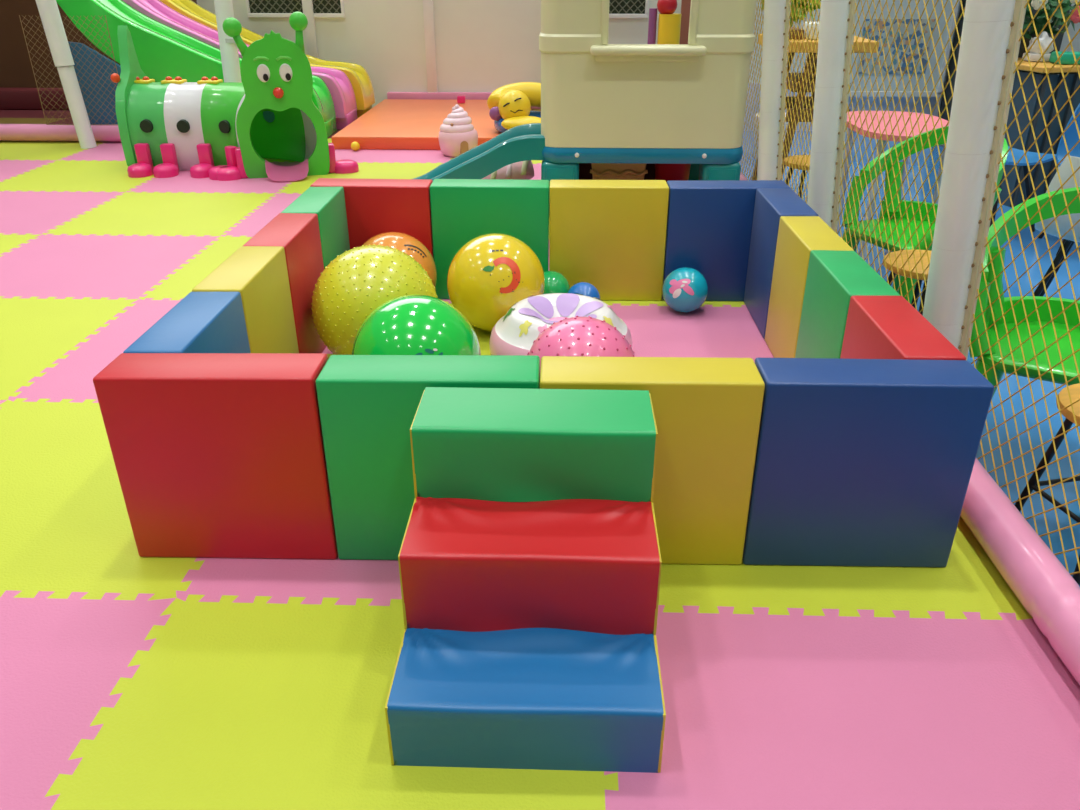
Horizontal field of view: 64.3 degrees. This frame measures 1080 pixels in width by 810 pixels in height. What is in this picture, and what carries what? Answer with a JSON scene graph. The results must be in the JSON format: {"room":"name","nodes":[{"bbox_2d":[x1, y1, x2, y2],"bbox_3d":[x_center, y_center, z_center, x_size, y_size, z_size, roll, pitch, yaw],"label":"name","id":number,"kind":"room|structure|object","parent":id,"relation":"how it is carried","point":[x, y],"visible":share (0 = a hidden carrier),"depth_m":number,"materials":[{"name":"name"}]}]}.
{"room":"indoor playground","nodes":[
{"label":"indoor playground","id":0,"kind":"room"},
{"bbox_2d":[0,0,196,87],"bbox_3d":[-6.556,-4.319,8.492,6.250,2.600,0.100,1,27,2],"label":"wall","id":1,"kind":"structure","parent":0,"point":[16,71],"depth_m":8.72,"materials":[{"name":"brown paint"}]},
{"bbox_2d":[0,88,68,109],"bbox_3d":[-6.566,-3.182,8.905,6.240,0.200,0.198,1,27,2],"label":"baseboard","id":2,"kind":"structure","parent":1,"relation":"attached to","point":[10,98],"depth_m":8.77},
{"bbox_2d":[0,109,540,137],"bbox_3d":[-4.097,-3.014,8.795,11.000,0.001,3.000,1,27,2],"label":"floor","id":3,"kind":"structure","parent":0,"point":[6,116],"depth_m":8.40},
{"bbox_2d":[56,0,336,137],"bbox_3d":[-3.200,-3.543,6.963,2.755,2.610,0.480,1,27,2],"label":"slide","id":4,"kind":"object","parent":3,"relation":"on","point":[163,51],"visible":0.62,"depth_m":7.05,"materials":[{"name":"green plastic"}]},
{"bbox_2d":[123,0,356,128],"bbox_3d":[-3.103,-3.765,7.397,2.755,2.610,0.480,1,27,2],"label":"slide","id":5,"kind":"object","parent":3,"relation":"on","point":[340,87],"visible":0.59,"depth_m":7.68,"materials":[{"name":"pink plastic"}]},
{"bbox_2d":[160,0,374,118],"bbox_3d":[-3.021,-3.987,7.831,2.745,2.610,0.480,1,27,2],"label":"slide","id":6,"kind":"object","parent":3,"relation":"on","point":[358,76],"visible":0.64,"depth_m":8.12,"materials":[{"name":"yellow plastic"}]},
{"bbox_2d":[331,99,531,149],"bbox_3d":[-0.883,-2.597,7.870,1.520,0.100,2.190,1,27,2],"label":"mat","id":7,"kind":"object","parent":3,"relation":"on","point":[392,124],"visible":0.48,"depth_m":7.38,"materials":[{"name":"orange plastic"}]},
{"bbox_2d":[457,95,465,102],"bbox_3d":[-0.785,-3.050,8.568,0.080,0.070,0.070,1,27,2],"label":"block","id":8,"kind":"object","parent":7,"relation":"on","point":[460,98],"visible":1,"depth_m":8.54,"materials":[{"name":"plastic"}]},
{"bbox_2d":[487,82,540,132],"bbox_3d":[-0.097,-2.422,7.011,0.596,0.370,0.693,20,33,34],"label":"toy","id":9,"kind":"object","parent":7,"relation":"on","point":[510,105],"visible":0.68,"depth_m":6.88,"materials":[{"name":"yellow plastic"}]},
{"bbox_2d":[503,98,522,112],"bbox_3d":[-0.214,-2.368,6.787,0.156,0.118,0.029,1,27,2],"label":"print","id":10,"kind":"object","parent":9,"relation":"on","point":[510,105],"depth_m":6.79,"materials":[{"name":"black paint"}]},
{"bbox_2d":[647,8,656,43],"bbox_3d":[0.962,-2.922,7.516,0.070,1.000,0.069,1,27,2],"label":"column","id":11,"kind":"structure","parent":3,"relation":"on","point":[652,23],"depth_m":7.33,"materials":[{"name":"purple plastic"}]},
{"bbox_2d":[657,0,680,43],"bbox_3d":[1.091,-2.948,7.441,0.210,1.115,0.190,1,27,2],"label":"column","id":12,"kind":"structure","parent":3,"relation":"on","point":[669,23],"depth_m":7.22,"materials":[{"name":"yellow plastic"}]},
{"bbox_2d":[679,0,690,43],"bbox_3d":[1.300,-3.216,7.543,0.155,1.500,0.040,1,27,2],"label":"board","id":13,"kind":"object","parent":3,"relation":"on","point":[685,4],"visible":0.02,"depth_m":7.46,"materials":[{"name":"brown wood"}]},
{"bbox_2d":[197,0,681,107],"bbox_3d":[-0.980,-4.105,8.513,4.900,2.200,0.100,1,27,2],"label":"wall","id":14,"kind":"structure","parent":0,"point":[482,45],"depth_m":8.67,"materials":[{"name":"beige paint"}]},
{"bbox_2d":[245,0,344,17],"bbox_3d":[-2.442,-4.261,8.416,0.980,0.844,0.030,1,27,2],"label":"window","id":15,"kind":"structure","parent":14,"relation":"in","point":[255,8],"depth_m":8.57,"materials":[{"name":"metal"}]},
{"bbox_2d":[302,0,318,57],"bbox_3d":[-2.312,-4.092,8.486,0.100,2.200,0.049,1,27,2],"label":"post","id":16,"kind":"structure","parent":14,"relation":"attached to","point":[310,31],"depth_m":8.63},
{"bbox_2d":[423,0,437,92],"bbox_3d":[-1.108,-4.073,8.450,0.100,2.200,0.049,1,27,2],"label":"trim","id":17,"kind":"structure","parent":14,"relation":"attached to","point":[428,7],"depth_m":8.65,"materials":[{"name":"beige paint"}]},
{"bbox_2d":[387,92,540,108],"bbox_3d":[-0.084,-3.147,8.878,3.000,0.160,0.058,1,27,2],"label":"baseboard","id":18,"kind":"structure","parent":14,"relation":"attached to","point":[390,95],"depth_m":8.86,"materials":[{"name":"pink plastic"}]},
{"bbox_2d":[609,0,648,17],"bbox_3d":[0.776,-4.211,8.319,0.580,0.844,0.030,1,27,2],"label":"window","id":19,"kind":"structure","parent":14,"relation":"in","point":[617,8],"depth_m":8.47,"materials":[{"name":"metal"}]},
{"bbox_2d":[0,138,1079,809],"bbox_3d":[-2.802,-0.261,3.411,8.025,0.001,9.025,1,27,2],"label":"floor","id":20,"kind":"structure","parent":0,"point":[129,680],"depth_m":1.88,"materials":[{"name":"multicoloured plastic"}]},
{"bbox_2d":[0,124,120,141],"bbox_3d":[-3.905,-2.281,7.197,1.410,0.141,0.139,1,27,2],"label":"tube","id":21,"kind":"object","parent":20,"relation":"on","point":[8,132],"visible":0.64,"depth_m":7.14,"materials":[{"name":"pink plastic"}]},
{"bbox_2d":[35,0,96,148],"bbox_3d":[-3.763,-3.087,6.521,0.270,2.208,0.140,1,27,2],"label":"post","id":22,"kind":"object","parent":20,"relation":"on","point":[48,10],"visible":1,"depth_m":6.71,"materials":[{"name":"white plastic"}]},
{"bbox_2d":[19,15,117,124],"bbox_3d":[-3.714,-2.662,6.860,0.686,0.826,0.005,1,27,2],"label":"safety net","id":23,"kind":"object","parent":22,"relation":"attached to","point":[19,15],"visible":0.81,"depth_m":6.85,"materials":[{"name":"beige fabric"}]},
{"bbox_2d":[68,41,120,123],"bbox_3d":[-3.481,-2.605,7.139,0.830,0.780,0.040,1,27,2],"label":"pad","id":24,"kind":"object","parent":20,"relation":"on","point":[84,48],"visible":0.26,"depth_m":7.09,"materials":[{"name":"blue fabric"}]},
{"bbox_2d":[123,292,250,352],"bbox_3d":[-0.926,-0.004,2.360,0.147,0.500,0.430,1,27,1],"label":"block","id":25,"kind":"object","parent":20,"relation":"on","point":[201,322],"visible":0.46,"depth_m":2.26,"materials":[{"name":"blue leather"}]},
{"bbox_2d":[93,353,337,558],"bbox_3d":[-0.755,0.129,2.097,0.501,0.502,0.146,1,27,1],"label":"block","id":26,"kind":"object","parent":20,"relation":"on","point":[216,455],"visible":0.85,"depth_m":2.02,"materials":[{"name":"red leather"}]},
{"bbox_2d":[214,0,241,82],"bbox_3d":[-2.380,-3.047,6.444,0.210,2.205,0.133,1,27,2],"label":"post","id":27,"kind":"object","parent":20,"relation":"on","point":[230,64],"visible":0.48,"depth_m":6.55,"materials":[{"name":"white plastic"}]},
{"bbox_2d":[111,11,358,181],"bbox_3d":[-2.158,-2.242,6.136,1.701,1.047,1.098,1,27,2],"label":"tunnel","id":28,"kind":"object","parent":20,"relation":"on","point":[213,128],"visible":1,"depth_m":6.03,"materials":[{"name":"green plastic"}]},
{"bbox_2d":[192,246,298,352],"bbox_3d":[-0.917,-0.203,2.746,0.147,0.502,0.430,1,27,1],"label":"block","id":29,"kind":"object","parent":20,"relation":"on","point":[259,273],"visible":0.52,"depth_m":2.66,"materials":[{"name":"yellow leather"}]},
{"bbox_2d":[243,213,325,352],"bbox_3d":[-0.907,-0.399,3.132,0.147,0.500,0.430,1,27,1],"label":"block","id":30,"kind":"object","parent":20,"relation":"on","point":[298,233],"visible":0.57,"depth_m":3.04,"materials":[{"name":"red leather"}]},
{"bbox_2d":[281,187,349,268],"bbox_3d":[-0.898,-0.596,3.518,0.147,0.500,0.430,1,27,1],"label":"block","id":31,"kind":"object","parent":20,"relation":"on","point":[328,203],"visible":0.43,"depth_m":3.42,"materials":[{"name":"green leather"}]},
{"bbox_2d":[351,142,359,150],"bbox_3d":[-1.477,-2.069,6.865,0.072,0.072,0.072,1,27,2],"label":"ball","id":32,"kind":"object","parent":20,"relation":"on","point":[355,146],"visible":1,"depth_m":6.84,"materials":[{"name":"yellow plastic"}]},
{"bbox_2d":[310,178,433,258],"bbox_3d":[-0.715,-0.728,3.773,0.501,0.502,0.146,1,27,1],"label":"block","id":33,"kind":"object","parent":20,"relation":"on","point":[374,207],"visible":0.48,"depth_m":3.65,"materials":[{"name":"red leather"}]},
{"bbox_2d":[311,244,437,354],"bbox_3d":[-0.591,-0.350,3.095,0.451,0.451,0.451,-4,27,-7],"label":"ball","id":34,"kind":"object","parent":20,"relation":"on","point":[361,279],"visible":0.56,"depth_m":2.92,"materials":[{"name":"yellow rubber"}]},
{"bbox_2d":[363,232,436,286],"bbox_3d":[-0.606,-0.541,3.572,0.352,0.352,0.352,1,27,2],"label":"ball","id":35,"kind":"object","parent":20,"relation":"on","point":[410,245],"visible":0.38,"depth_m":3.47,"materials":[{"name":"orange rubber"}]},
{"bbox_2d":[404,244,426,257],"bbox_3d":[-0.503,-0.621,3.462,0.084,0.058,0.048,1,27,2],"label":"print","id":36,"kind":"object","parent":35,"relation":"attached to","point":[414,250],"depth_m":3.46},
{"bbox_2d":[352,295,480,354],"bbox_3d":[-0.392,-0.147,2.740,0.408,0.408,0.408,1,27,2],"label":"ball","id":37,"kind":"object","parent":20,"relation":"on","point":[407,324],"visible":0.46,"depth_m":2.59,"materials":[{"name":"green plastic"}]},
{"bbox_2d":[316,355,539,559],"bbox_3d":[-0.252,0.134,2.088,0.501,0.501,0.146,1,27,1],"label":"block","id":38,"kind":"object","parent":20,"relation":"on","point":[368,404],"visible":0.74,"depth_m":1.99,"materials":[{"name":"green leather"}]},
{"bbox_2d":[438,104,477,156],"bbox_3d":[-0.636,-2.136,6.663,0.309,0.378,0.309,13,30,24],"label":"toy","id":39,"kind":"object","parent":20,"relation":"on","point":[457,135],"visible":0.99,"depth_m":6.57,"materials":[{"name":"plastic"}]},
{"bbox_2d":[430,179,548,298],"bbox_3d":[-0.212,-0.723,3.764,0.501,0.501,0.146,1,27,1],"label":"block","id":40,"kind":"object","parent":20,"relation":"on","point":[462,210],"visible":0.66,"depth_m":3.65,"materials":[{"name":"green leather"}]},
{"bbox_2d":[447,233,544,331],"bbox_3d":[-0.175,-0.486,3.424,0.390,0.390,0.390,1,27,2],"label":"ball","id":41,"kind":"object","parent":20,"relation":"on","point":[490,273],"visible":0.8,"depth_m":3.27,"materials":[{"name":"yellow plastic"}]},
{"bbox_2d":[482,266,493,271],"bbox_3d":[-0.195,-0.514,3.231,0.046,0.021,0.014,1,27,2],"label":"print","id":42,"kind":"object","parent":41,"relation":"attached to","point":[484,268],"depth_m":3.23},
{"bbox_2d":[493,257,520,292],"bbox_3d":[-0.122,-0.493,3.250,0.094,0.123,0.067,-12,30,-23],"label":"print","id":43,"kind":"object","parent":41,"relation":"attached to","point":[506,270],"depth_m":3.24},
{"bbox_2d":[482,160,533,179],"bbox_3d":[-0.226,-1.550,5.667,0.378,0.238,0.254,1,27,2],"label":"swirl","id":44,"kind":"object","parent":20,"relation":"on","point":[523,170],"visible":0.38,"depth_m":5.59,"materials":[{"name":"plastic"}]},
{"bbox_2d":[385,387,665,772],"bbox_3d":[-0.017,0.318,1.732,0.497,0.498,0.595,1,27,2],"label":"steps","id":45,"kind":"structure","parent":20,"relation":"on","point":[529,557],"depth_m":1.66,"materials":[{"name":"leather"}]},
{"bbox_2d":[544,271,569,293],"bbox_3d":[0.047,-0.492,3.680,0.166,0.166,0.166,1,27,2],"label":"ball","id":46,"kind":"object","parent":20,"relation":"on","point":[555,282],"visible":0.4,"depth_m":3.61,"materials":[{"name":"green rubber"}]},
{"bbox_2d":[489,293,632,354],"bbox_3d":[0.077,-0.250,3.142,0.524,0.226,0.524,1,27,2],"label":"ball","id":47,"kind":"object","parent":20,"relation":"on","point":[515,333],"visible":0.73,"depth_m":3.08,"materials":[{"name":"white plastic"}]},
{"bbox_2d":[503,308,514,320],"bbox_3d":[-0.111,-0.327,3.097,0.046,0.045,0.048,1,27,2],"label":"print","id":48,"kind":"object","parent":47,"relation":"on","point":[511,312],"depth_m":3.08},
{"bbox_2d":[519,320,531,336],"bbox_3d":[-0.050,-0.264,2.978,0.046,0.048,0.048,1,27,2],"label":"print","id":49,"kind":"object","parent":47,"relation":"on","point":[525,326],"depth_m":2.97},
{"bbox_2d":[518,308,544,319],"bbox_3d":[-0.025,-0.314,3.078,0.106,0.054,0.087,1,27,2],"label":"print","id":50,"kind":"object","parent":47,"relation":"on","point":[522,312],"depth_m":3.07},
{"bbox_2d":[527,296,553,317],"bbox_3d":[0.002,-0.360,3.169,0.098,0.054,0.097,1,27,2],"label":"print","id":51,"kind":"object","parent":47,"relation":"on","point":[542,305],"depth_m":3.16},
{"bbox_2d":[538,324,546,335],"bbox_3d":[0.014,-0.248,2.942,0.046,0.045,0.048,1,27,2],"label":"print","id":52,"kind":"object","parent":47,"relation":"on","point":[541,327],"depth_m":2.95},
{"bbox_2d":[542,319,557,323],"bbox_3d":[0.050,-0.280,3.012,0.087,0.054,0.106,1,27,2],"label":"print","id":53,"kind":"object","parent":47,"relation":"on","point":[543,321],"depth_m":2.97},
{"bbox_2d":[556,293,579,316],"bbox_3d":[0.103,-0.372,3.193,0.087,0.054,0.106,1,27,2],"label":"print","id":54,"kind":"object","parent":47,"relation":"on","point":[567,304],"depth_m":3.18},
{"bbox_2d":[575,301,602,316],"bbox_3d":[0.178,-0.339,3.127,0.106,0.054,0.087,1,27,2],"label":"print","id":55,"kind":"object","parent":47,"relation":"on","point":[582,308],"depth_m":3.13},
{"bbox_2d":[603,316,613,326],"bbox_3d":[0.244,-0.285,3.018,0.046,0.046,0.048,1,27,2],"label":"print","id":56,"kind":"object","parent":47,"relation":"on","point":[608,319],"depth_m":3.02},
{"bbox_2d":[527,316,634,367],"bbox_3d":[0.129,-0.102,2.711,0.360,0.360,0.360,19,32,32],"label":"ball","id":57,"kind":"object","parent":20,"relation":"on","point":[588,336],"visible":0.33,"depth_m":2.59,"materials":[{"name":"pink rubber"}]},
{"bbox_2d":[568,282,599,298],"bbox_3d":[0.182,-0.446,3.614,0.144,0.144,0.144,1,27,2],"label":"ball","id":58,"kind":"object","parent":20,"relation":"on","point":[585,288],"visible":0.43,"depth_m":3.56,"materials":[{"name":"blue plastic"}]},
{"bbox_2d":[413,0,756,186],"bbox_3d":[0.144,-1.943,5.141,2.077,1.420,1.097,1,27,2],"label":"playhouse","id":59,"kind":"object","parent":20,"relation":"on","point":[650,105],"visible":0.77,"depth_m":4.74,"materials":[{"name":"beige plastic"}]},
{"bbox_2d":[590,45,706,55],"bbox_3d":[0.577,-1.896,4.591,0.618,0.047,0.105,1,27,2],"label":"shelf","id":60,"kind":"object","parent":59,"relation":"attached to","point":[595,50],"depth_m":4.55,"materials":[{"name":"beige plastic"}]},
{"bbox_2d":[549,180,668,300],"bbox_3d":[0.291,-0.718,3.755,0.501,0.501,0.146,1,27,1],"label":"block","id":61,"kind":"object","parent":20,"relation":"on","point":[609,235],"visible":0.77,"depth_m":3.67,"materials":[{"name":"yellow leather"}]},
{"bbox_2d":[590,163,647,179],"bbox_3d":[0.500,-1.495,5.528,0.366,0.270,0.287,1,27,2],"label":"crate","id":62,"kind":"object","parent":20,"relation":"on","point":[600,171],"visible":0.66,"depth_m":5.40,"materials":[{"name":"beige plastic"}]},
{"bbox_2d":[540,356,764,564],"bbox_3d":[0.251,0.140,2.078,0.501,0.500,0.146,1,27,1],"label":"block","id":63,"kind":"object","parent":20,"relation":"on","point":[707,411],"visible":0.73,"depth_m":1.98,"materials":[{"name":"yellow leather"}]},
{"bbox_2d":[655,164,690,181],"bbox_3d":[0.850,-1.525,5.504,0.250,0.345,0.250,1,27,2],"label":"bucket","id":64,"kind":"object","parent":20,"relation":"on","point":[667,172],"visible":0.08,"depth_m":5.43,"materials":[{"name":"plastic"}]},
{"bbox_2d":[662,267,707,312],"bbox_3d":[0.616,-0.489,3.645,0.192,0.192,0.192,1,27,2],"label":"ball","id":65,"kind":"object","parent":20,"relation":"on","point":[685,289],"visible":1,"depth_m":3.58,"materials":[{"name":"teal rubber"}]},
{"bbox_2d":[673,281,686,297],"bbox_3d":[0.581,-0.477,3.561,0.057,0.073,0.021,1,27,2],"label":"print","id":66,"kind":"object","parent":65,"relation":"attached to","point":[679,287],"depth_m":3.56,"materials":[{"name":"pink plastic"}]},
{"bbox_2d":[669,279,693,294],"bbox_3d":[0.588,-0.491,3.562,0.109,0.064,0.034,10,29,19],"label":"print","id":67,"kind":"object","parent":65,"relation":"attached to","point":[676,286],"depth_m":3.56,"materials":[{"name":"pink plastic"}]},
{"bbox_2d":[662,180,789,300],"bbox_3d":[0.794,-0.713,3.745,0.501,0.502,0.146,1,27,1],"label":"block","id":68,"kind":"object","parent":20,"relation":"on","point":[709,222],"visible":0.59,"depth_m":3.66,"materials":[{"name":"blue leather"}]},
{"bbox_2d":[744,188,818,338],"bbox_3d":[0.965,-0.579,3.482,0.147,0.502,0.430,1,27,1],"label":"block","id":69,"kind":"object","parent":20,"relation":"on","point":[771,204],"visible":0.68,"depth_m":3.43,"materials":[{"name":"blue leather"}]},
{"bbox_2d":[765,216,853,357],"bbox_3d":[0.956,-0.380,3.097,0.147,0.499,0.430,1,27,1],"label":"block","id":70,"kind":"object","parent":20,"relation":"on","point":[797,235],"visible":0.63,"depth_m":3.04,"materials":[{"name":"yellow leather"}]},
{"bbox_2d":[795,250,899,358],"bbox_3d":[0.946,-0.184,2.711,0.147,0.500,0.430,1,27,1],"label":"block","id":71,"kind":"object","parent":20,"relation":"on","point":[833,277],"visible":0.44,"depth_m":2.63,"materials":[{"name":"green leather"}]},
{"bbox_2d":[742,358,993,566],"bbox_3d":[0.754,0.144,2.068,0.501,0.501,0.146,1,27,1],"label":"block","id":72,"kind":"object","parent":20,"relation":"on","point":[859,462],"visible":0.87,"depth_m":1.98,"materials":[{"name":"blue leather"}]},
{"bbox_2d":[840,296,965,359],"bbox_3d":[0.937,0.013,2.324,0.147,0.502,0.430,1,27,1],"label":"block","id":73,"kind":"object","parent":20,"relation":"on","point":[877,327],"visible":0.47,"depth_m":2.23,"materials":[{"name":"red leather"}]},
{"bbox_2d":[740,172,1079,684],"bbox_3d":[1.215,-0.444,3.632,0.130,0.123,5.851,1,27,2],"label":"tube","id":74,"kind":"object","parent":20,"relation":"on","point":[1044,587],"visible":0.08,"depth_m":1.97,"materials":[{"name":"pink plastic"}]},
{"bbox_2d":[757,0,788,179],"bbox_3d":[1.228,-1.987,4.477,0.260,1.905,0.111,1,27,2],"label":"post","id":75,"kind":"object","parent":74,"relation":"on","point":[775,24],"visible":0.91,"depth_m":4.58,"materials":[{"name":"white plastic"}]},
{"bbox_2d":[738,0,763,179],"bbox_3d":[1.325,-2.171,5.229,0.141,1.757,1.440,1,27,2],"label":"safety net","id":76,"kind":"object","parent":75,"relation":"attached to","point":[761,1],"visible":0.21,"depth_m":5.46,"materials":[{"name":"beige fabric"}]},
{"bbox_2d":[779,0,820,202],"bbox_3d":[1.280,-1.570,4.054,0.141,1.758,1.060,1,27,2],"label":"safety net","id":77,"kind":"object","parent":75,"relation":"attached to","point":[789,7],"visible":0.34,"depth_m":4.34,"materials":[{"name":"beige fabric"}]},
{"bbox_2d":[807,0,853,230],"bbox_3d":[1.190,-1.473,3.472,0.260,1.905,0.111,1,27,2],"label":"post","id":78,"kind":"object","parent":74,"relation":"on","point":[836,16],"visible":0.88,"depth_m":3.55,"materials":[{"name":"white plastic"}]},
{"bbox_2d":[834,0,964,312],"bbox_3d":[1.237,-0.994,2.928,0.141,1.757,1.330,1,27,2],"label":"safety net","id":79,"kind":"object","parent":78,"relation":"attached to","point":[855,6],"visible":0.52,"depth_m":3.06,"materials":[{"name":"beige fabric"}]},
{"bbox_2d":[923,0,1021,354],"bbox_3d":[1.143,-0.836,2.226,0.260,1.905,0.111,1,27,2],"label":"post","id":80,"kind":"object","parent":74,"relation":"on","point":[990,27],"visible":0.83,"depth_m":2.28,"materials":[{"name":"white plastic"}]},
{"bbox_2d":[964,0,1079,574],"bbox_3d":[1.185,-0.291,1.554,0.141,1.757,1.620,1,27,2],"label":"safety net","id":81,"kind":"object","parent":80,"relation":"attached to","point":[1009,98],"visible":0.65,"depth_m":2.14,"materials":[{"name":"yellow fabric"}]},
{"bbox_2d":[740,131,1079,586],"bbox_3d":[5.284,-1.092,5.421,7.800,0.050,13.000,1,27,2],"label":"floor","id":82,"kind":"structure","parent":0,"point":[1073,262],"depth_m":3.28,"materials":[{"name":"blue"}]},
{"bbox_2d":[754,0,820,158],"bbox_3d":[1.957,-2.800,7.027,0.530,1.529,0.567,16,31,29],"label":"leafy plant","id":83,"kind":"object","parent":82,"relation":"on","point":[817,1],"visible":0.27,"depth_m":6.80,"materials":[{"name":"green plant"}]},
{"bbox_2d":[783,155,809,197],"bbox_3d":[1.606,-1.244,5.169,0.326,0.454,0.326,-4,27,-8],"label":"wooden stool","id":84,"kind":"object","parent":82,"relation":"on","point":[805,157],"visible":0.2,"depth_m":5.03,"materials":[{"name":"brown wood"}]},
{"bbox_2d":[752,34,878,179],"bbox_3d":[1.802,-1.932,5.855,0.610,1.059,0.700,1,27,2],"label":"bar table","id":85,"kind":"object","parent":82,"relation":"on","point":[872,42],"visible":0.23,"depth_m":5.52,"materials":[{"name":"brown wood"}]},
{"bbox_2d":[789,27,803,39],"bbox_3d":[1.610,-2.399,5.539,0.130,0.060,0.250,1,27,2],"label":"wooden box","id":86,"kind":"object","parent":85,"relation":"on","point":[795,28],"visible":0.42,"depth_m":5.43,"materials":[{"name":"brown wood"}]},
{"bbox_2d":[803,22,818,39],"bbox_3d":[1.814,-2.400,5.503,0.220,0.095,0.200,1,27,2],"label":"box","id":87,"kind":"object","parent":85,"relation":"on","point":[806,24],"visible":0.19,"depth_m":5.43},
{"bbox_2d":[837,111,948,282],"bbox_3d":[1.835,-1.095,4.534,0.520,0.762,0.810,1,27,2],"label":"cafe table","id":88,"kind":"object","parent":82,"relation":"on","point":[921,121],"visible":0.41,"depth_m":4.35,"materials":[{"name":"pink plastic"}]},
{"bbox_2d":[883,250,930,315],"bbox_3d":[1.505,-0.357,3.435,0.326,0.454,0.326,-13,30,-24],"label":"wooden stool","id":89,"kind":"object","parent":82,"relation":"on","point":[916,252],"visible":0.34,"depth_m":3.32,"materials":[{"name":"brown wood"}]},
{"bbox_2d":[842,126,1007,303],"bbox_3d":[1.688,-0.791,3.842,0.510,0.860,0.639,-11,29,-20],"label":"armchair","id":90,"kind":"object","parent":82,"relation":"on","point":[932,138],"visible":0.33,"depth_m":3.94,"materials":[{"name":"green plastic"}]},
{"bbox_2d":[989,146,1055,231],"bbox_3d":[2.794,-1.470,5.250,0.460,0.786,0.475,-13,30,-24],"label":"shell chair","id":91,"kind":"object","parent":82,"relation":"on","point":[1033,158],"visible":0.2,"depth_m":5.20,"materials":[{"name":"blue plastic"}]},
{"bbox_2d":[969,187,1079,397],"bbox_3d":[1.652,-0.198,2.683,0.639,0.860,0.510,15,31,27],"label":"armchair","id":92,"kind":"object","parent":82,"relation":"on","point":[1058,201],"visible":0.65,"depth_m":2.72,"materials":[{"name":"green plastic"}]},
{"bbox_2d":[1015,383,1079,585],"bbox_3d":[1.528,0.208,2.329,0.326,0.454,0.326,-6,28,-11],"label":"wooden stool","id":93,"kind":"object","parent":82,"relation":"on","point":[1063,397],"visible":0.73,"depth_m":2.33,"materials":[{"name":"brown wood"}]},
{"bbox_2d":[1032,155,1079,296],"bbox_3d":[2.414,-0.688,3.721,0.460,0.786,0.475,20,33,34],"label":"shell chair","id":94,"kind":"object","parent":82,"relation":"on","point":[1065,171],"visible":0.63,"depth_m":3.61,"materials":[{"name":"white plastic"}]},
{"bbox_2d":[1038,103,1079,255],"bbox_3d":[3.191,-1.264,4.848,0.460,0.786,0.475,6,28,12],"label":"shell chair","id":95,"kind":"object","parent":82,"relation":"on","point":[1071,134],"visible":0.35,"depth_m":4.96,"materials":[{"name":"blue plastic"}]},
{"bbox_2d":[748,0,1079,116],"bbox_3d":[4.879,-3.962,7.958,6.850,2.750,0.100,1,27,2],"label":"wall","id":96,"kind":"structure","parent":0,"point":[1065,41],"depth_m":8.18,"materials":[{"name":"beige paint"}]},
{"bbox_2d":[743,83,943,131],"bbox_3d":[2.688,-2.942,8.490,2.470,0.450,0.029,1,27,2],"label":"trim","id":97,"kind":"structure","parent":96,"relation":"attached to","point":[933,101],"depth_m":8.44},
{"bbox_2d":[849,0,959,96],"bbox_3d":[3.391,-3.477,8.119,0.980,1.060,0.084,1,27,2],"label":"framed poster","id":98,"kind":"object","parent":96,"relation":"attached to","point":[948,8],"visible":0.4,"depth_m":8.12,"materials":[{"name":"grey paper"}]},
{"bbox_2d":[856,19,934,73],"bbox_3d":[3.365,-3.394,8.133,0.650,0.480,0.014,1,27,2],"label":"picture","id":99,"kind":"object","parent":98,"relation":"attached to","point":[910,28],"depth_m":8.12},
{"bbox_2d":[938,0,1070,120],"bbox_3d":[4.256,-3.696,7.658,0.670,2.550,0.680,1,27,2],"label":"trim","id":100,"kind":"structure","parent":96,"relation":"attached to","point":[1058,40],"depth_m":8.13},
{"bbox_3d":[4.933,-1.782,6.711,2.600,0.004,3.900,1,27,2],"label":"floor","id":101,"kind":"structure","parent":0,"visible":0},
{"bbox_2d":[998,58,1079,206],"bbox_3d":[4.079,-1.974,6.103,2.000,0.900,0.600,-7,28,-13],"label":"countertop","id":102,"kind":"structure","parent":101,"relation":"on","point":[1072,79],"depth_m":5.68,"materials":[{"name":"brown wood"}]},
{"bbox_2d":[965,0,1079,57],"bbox_3d":[3.318,-2.675,5.851,0.773,0.573,0.810,1,27,2],"label":"potted flowers","id":103,"kind":"object","parent":102,"relation":"on","point":[1040,20],"visible":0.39,"depth_m":5.71,"materials":[{"name":"green plant"}]},
{"bbox_2d":[1022,31,1053,61],"bbox_3d":[3.343,-2.395,5.728,0.165,0.186,0.160,1,27,2],"label":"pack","id":104,"kind":"object","parent":102,"relation":"on","point":[1045,40],"visible":0.8,"depth_m":5.70,"materials":[{"name":"white plastic"}]},
{"bbox_2d":[1017,58,1079,72],"bbox_3d":[4.079,-2.359,5.906,2.000,0.035,0.600,-7,28,-13],"label":"countertop","id":105,"kind":"structure","parent":102,"relation":"on","point":[1024,66],"depth_m":5.49,"materials":[{"name":"yellow wood"}]},
{"bbox_2d":[1049,51,1079,64],"bbox_3d":[3.586,-2.266,5.605,0.440,0.068,0.160,1,27,2],"label":"pack","id":106,"kind":"object","parent":102,"relation":"on","point":[1067,57],"visible":0.69,"depth_m":5.55,"materials":[{"name":"plastic"}]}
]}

